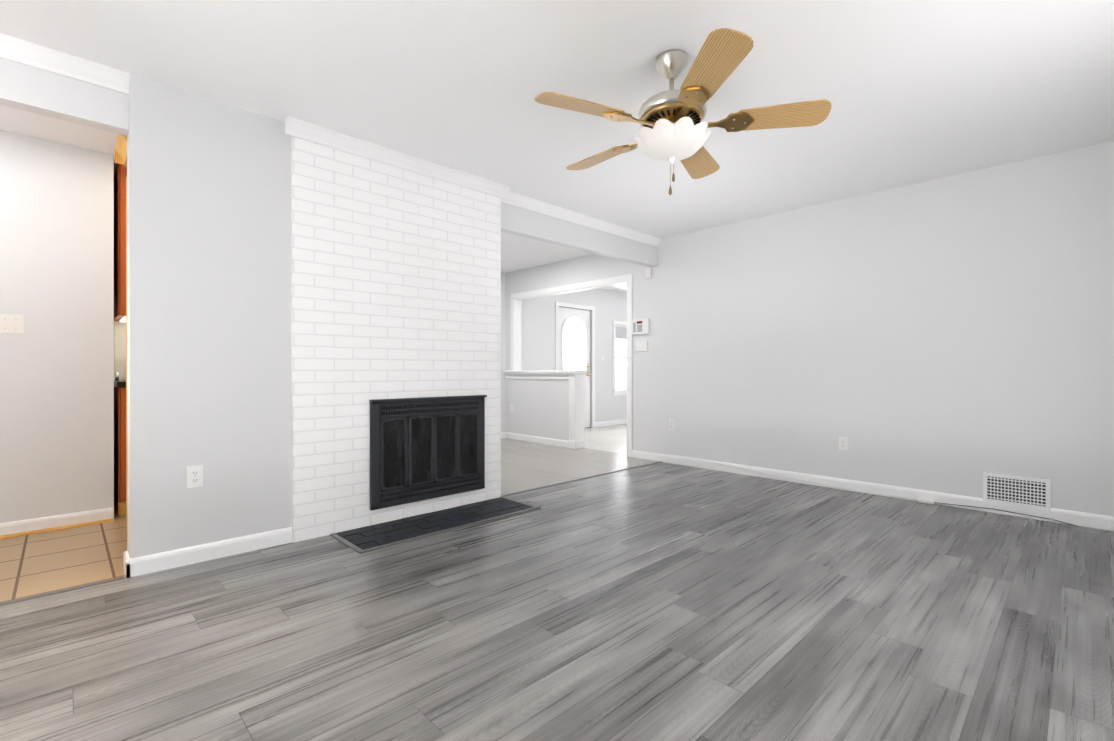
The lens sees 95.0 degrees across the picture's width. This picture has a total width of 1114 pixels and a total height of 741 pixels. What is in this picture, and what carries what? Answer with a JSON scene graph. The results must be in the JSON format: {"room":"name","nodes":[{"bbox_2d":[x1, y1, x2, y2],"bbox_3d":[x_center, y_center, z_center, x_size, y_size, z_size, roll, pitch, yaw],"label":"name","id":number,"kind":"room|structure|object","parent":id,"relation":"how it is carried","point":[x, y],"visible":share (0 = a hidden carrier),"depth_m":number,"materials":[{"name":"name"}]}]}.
{"room":"living room","nodes":[
{"label":"living room","id":0,"kind":"room"},
{"bbox_2d":[0,130,113,522],"bbox_3d":[-3.379,-0.219,3.084,1.050,2.440,0.120,0,0,-44],"label":"wall","id":1,"kind":"structure","parent":0,"point":[57,356],"depth_m":3.21,"materials":[{"name":"paint"}]},
{"bbox_2d":[0,314,23,333],"bbox_3d":[-3.291,-0.279,3.072,0.116,0.114,0.018,0,0,-44],"label":"light switch","id":2,"kind":"object","parent":1,"relation":"attached to","point":[11,324],"visible":1,"depth_m":3.08,"materials":[{"name":"white plastic"}]},
{"bbox_2d":[0,507,113,538],"bbox_3d":[-3.326,0.957,3.031,1.050,0.088,0.030,0,0,-44],"label":"baseboard","id":3,"kind":"structure","parent":1,"relation":"attached to","point":[44,524],"depth_m":3.20,"materials":[{"name":"white wood"}]},
{"bbox_2d":[0,58,128,135],"bbox_3d":[-2.513,-1.311,2.182,1.040,0.255,0.090,0,0,-44],"label":"header beam","id":4,"kind":"structure","parent":0,"point":[23,87],"depth_m":2.35,"materials":[{"name":"grey paint"}]},
{"bbox_2d":[114,321,125,379],"bbox_3d":[-3.225,-0.220,4.197,0.720,2.440,0.135,0,0,-44],"label":"wall","id":5,"kind":"structure","parent":0,"point":[119,347],"depth_m":3.94,"materials":[{"name":"paint"}]},
{"bbox_2d":[127,74,290,557],"bbox_3d":[-1.861,-0.219,2.779,0.725,2.440,0.140,0,0,-44],"label":"wall","id":6,"kind":"structure","parent":0,"point":[208,284],"depth_m":2.69,"materials":[{"name":"paint"}]},
{"bbox_2d":[187,465,202,487],"bbox_3d":[-1.883,0.551,2.654,0.070,0.114,0.010,0,0,-44],"label":"outlet","id":7,"kind":"object","parent":6,"relation":"attached to","point":[194,475],"visible":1,"depth_m":2.65,"materials":[{"name":"white plastic"}]},
{"bbox_2d":[124,527,291,577],"bbox_3d":[-1.812,0.957,2.720,0.739,0.088,0.014,0,0,-44],"label":"baseboard","id":8,"kind":"structure","parent":6,"relation":"attached to","point":[151,563],"depth_m":2.67,"materials":[{"name":"white wood"}]},
{"bbox_2d":[0,424,657,601],"bbox_3d":[-0.416,1.028,5.919,9.450,0.060,3.070,0,0,-44],"label":"floor","id":9,"kind":"structure","parent":0,"point":[39,563],"depth_m":3.09,"materials":[{"name":"beige tile"}]},
{"bbox_2d":[114,164,126,515],"bbox_3d":[-2.962,-0.212,3.926,0.680,2.425,0.610,0,0,-44],"label":"tall cabinet","id":10,"kind":"object","parent":9,"relation":"on","point":[120,316],"visible":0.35,"depth_m":3.52,"materials":[{"name":"brown wood"}]},
{"bbox_2d":[114,134,126,531],"bbox_3d":[-2.048,-0.102,2.939,0.740,2.205,0.339,0,0,-44],"label":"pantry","id":11,"kind":"object","parent":9,"relation":"on","point":[120,152],"visible":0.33,"depth_m":2.76,"materials":[{"name":"brown wood"}]},
{"bbox_2d":[291,136,500,542],"bbox_3d":[-1.236,-0.220,3.743,1.515,2.440,0.715,0,0,-44],"label":"brick wall","id":12,"kind":"structure","parent":0,"point":[395,282],"depth_m":3.29,"materials":[{"name":"white brick"}]},
{"bbox_2d":[0,33,661,246],"bbox_3d":[-0.825,-1.399,3.659,5.520,0.082,0.136,0,0,-44],"label":"crown molding","id":13,"kind":"structure","parent":12,"relation":"attached to","point":[17,50],"depth_m":3.16,"materials":[{"name":"white wood"}]},
{"bbox_2d":[369,395,486,509],"bbox_3d":[-0.879,0.541,3.579,0.898,0.709,0.077,0,0,-44],"label":"fireplace insert","id":14,"kind":"object","parent":12,"relation":"in","point":[423,448],"visible":1,"depth_m":3.52,"materials":[{"name":"black metal"}]},
{"bbox_2d":[504,370,586,448],"bbox_3d":[-0.189,0.498,7.040,0.235,0.998,1.435,0,0,-44],"label":"wall","id":15,"kind":"structure","parent":0,"point":[553,409],"depth_m":6.86,"materials":[{"name":"grey paint"}]},
{"bbox_2d":[505,432,567,447],"bbox_3d":[-0.293,0.953,7.057,0.029,0.088,1.305,0,0,-44],"label":"baseboard","id":16,"kind":"structure","parent":15,"relation":"attached to","point":[543,440],"depth_m":7.01,"materials":[{"name":"white wood"}]},
{"bbox_2d":[505,376,568,379],"bbox_3d":[-0.302,0.102,7.063,0.035,0.040,1.344,0,0,-44],"label":"trim","id":17,"kind":"structure","parent":15,"relation":"attached to","point":[536,377],"depth_m":7.03,"materials":[{"name":"white wood"}]},
{"bbox_2d":[0,462,1113,740],"bbox_3d":[0.506,1.031,2.215,5.620,0.060,3.965,0,0,-44],"label":"floor","id":18,"kind":"structure","parent":0,"point":[664,602],"depth_m":1.96,"materials":[{"name":"grey wood"}]},
{"bbox_2d":[0,461,661,605],"bbox_3d":[-0.843,0.997,3.668,5.505,0.007,0.040,0,0,-44],"label":"strips","id":19,"kind":"object","parent":18,"relation":"on","point":[62,591],"visible":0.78,"depth_m":2.40,"materials":[{"name":"grey"}]},
{"bbox_2d":[330,496,539,553],"bbox_3d":[-0.750,0.998,3.404,1.330,0.013,0.441,0,0,-44],"label":"slate hearth","id":20,"kind":"object","parent":18,"relation":"on","point":[379,536],"visible":1,"depth_m":3.29,"materials":[{"name":"grey stone"}]},
{"bbox_2d":[645,451,1076,525],"bbox_3d":[2.149,0.952,4.505,0.042,0.095,3.430,0,0,-44],"label":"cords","id":21,"kind":"object","parent":18,"relation":"on","point":[926,501],"visible":1,"depth_m":3.90,"materials":[{"name":"white plastic"}]},
{"bbox_2d":[0,0,1113,292],"bbox_3d":[0.914,-1.491,4.616,9.550,0.100,6.850,0,0,-44],"label":"ceiling","id":22,"kind":"structure","parent":0,"point":[918,90],"depth_m":2.53,"materials":[{"name":"white paint"}]},
{"bbox_2d":[535,28,831,194],"bbox_3d":[0.504,-1.125,2.397,1.289,0.628,1.247,0,0,-44],"label":"ceiling fan","id":23,"kind":"object","parent":22,"relation":"hanging from","point":[673,129],"visible":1,"depth_m":2.24,"materials":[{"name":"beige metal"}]},
{"bbox_2d":[501,272,626,431],"bbox_3d":[-0.271,-0.223,8.112,6.190,2.440,0.120,0,0,-44],"label":"wall","id":24,"kind":"structure","parent":0,"point":[538,333],"depth_m":8.69,"materials":[{"name":"grey paint"}]},
{"bbox_2d":[559,307,590,427],"bbox_3d":[0.298,-0.030,8.610,0.802,2.028,0.107,0,0,-44],"label":"front door","id":25,"kind":"structure","parent":24,"relation":"in","point":[574,339],"depth_m":8.65,"materials":[{"name":"white wood"}]},
{"bbox_2d":[555,302,594,427],"bbox_3d":[0.278,-0.060,8.631,0.946,2.113,0.134,0,0,-44],"label":"door frame","id":26,"kind":"structure","parent":24,"relation":"attached to","point":[592,327],"depth_m":8.87,"materials":[{"name":"white wood"}]},
{"bbox_2d":[595,419,626,426],"bbox_3d":[1.283,0.952,9.524,1.735,0.088,0.014,0,0,-44],"label":"baseboard","id":27,"kind":"structure","parent":24,"relation":"attached to","point":[624,421],"depth_m":9.21,"materials":[{"name":"white wood"}]},
{"bbox_2d":[612,320,626,395],"bbox_3d":[1.314,-0.229,9.601,0.920,1.368,0.125,0,0,-44],"label":"window","id":28,"kind":"structure","parent":24,"relation":"in","point":[620,358],"depth_m":9.51,"materials":[{"name":"white"}]},
{"bbox_2d":[501,202,657,266],"bbox_3d":[0.275,-1.296,4.881,2.240,0.290,0.090,0,0,-44],"label":"header beam","id":29,"kind":"structure","parent":0,"point":[521,222],"depth_m":4.70,"materials":[{"name":"grey paint"}]},
{"bbox_2d":[506,140,1113,516],"bbox_3d":[1.575,-0.221,5.236,0.120,2.440,6.820,0,0,-44],"label":"wall","id":30,"kind":"structure","parent":0,"point":[952,334],"depth_m":3.99,"materials":[{"name":"grey paint"}]},
{"bbox_2d":[511,274,631,456],"bbox_3d":[0.145,-0.057,6.712,0.152,2.110,2.210,0,0,-44],"label":"door frame","id":31,"kind":"structure","parent":30,"relation":"attached to","point":[516,330],"depth_m":6.47,"materials":[{"name":"white wood"}]},
{"bbox_2d":[632,318,649,334],"bbox_3d":[0.947,-0.496,5.776,0.030,0.170,0.230,0,0,-44],"label":"alarm keypad","id":32,"kind":"object","parent":30,"relation":"attached to","point":[640,326],"visible":1,"depth_m":5.75,"materials":[{"name":"white plastic"}]},
{"bbox_2d":[636,341,646,351],"bbox_3d":[0.956,-0.272,5.778,0.014,0.110,0.160,0,0,-44],"label":"light switch","id":33,"kind":"object","parent":30,"relation":"attached to","point":[641,346],"visible":1,"depth_m":5.77,"materials":[{"name":"white plastic"}]},
{"bbox_2d":[646,268,651,278],"bbox_3d":[1.022,-1.081,5.688,0.043,0.110,0.060,0,0,-44],"label":"detector","id":34,"kind":"object","parent":30,"relation":"attached to","point":[648,273],"visible":1,"depth_m":5.67,"materials":[{"name":"white plastic"}]},
{"bbox_2d":[669,419,674,429],"bbox_3d":[1.236,0.584,5.493,0.010,0.114,0.070,0,0,-44],"label":"electrical outlet","id":35,"kind":"object","parent":30,"relation":"attached to","point":[671,424],"visible":1,"depth_m":5.49,"materials":[{"name":"white plastic"}]},
{"bbox_2d":[839,437,847,450],"bbox_3d":[2.405,0.615,4.286,0.010,0.114,0.070,0,0,-44],"label":"electrical outlet","id":36,"kind":"object","parent":30,"relation":"attached to","point":[843,443],"visible":1,"depth_m":4.28,"materials":[{"name":"white plastic"}]},
{"bbox_2d":[632,450,1113,530],"bbox_3d":[2.337,0.956,4.353,0.014,0.088,4.230,0,0,-44],"label":"baseboard","id":37,"kind":"structure","parent":30,"relation":"attached to","point":[1104,522],"depth_m":3.99,"materials":[{"name":"white wood"}]},
{"bbox_2d":[983,472,1050,509],"bbox_3d":[3.155,0.828,3.510,0.012,0.210,0.350,0,0,-44],"label":"air vent","id":38,"kind":"object","parent":30,"relation":"in","point":[1031,492],"visible":1,"depth_m":3.50,"materials":[{"name":"white metal"}]}
]}

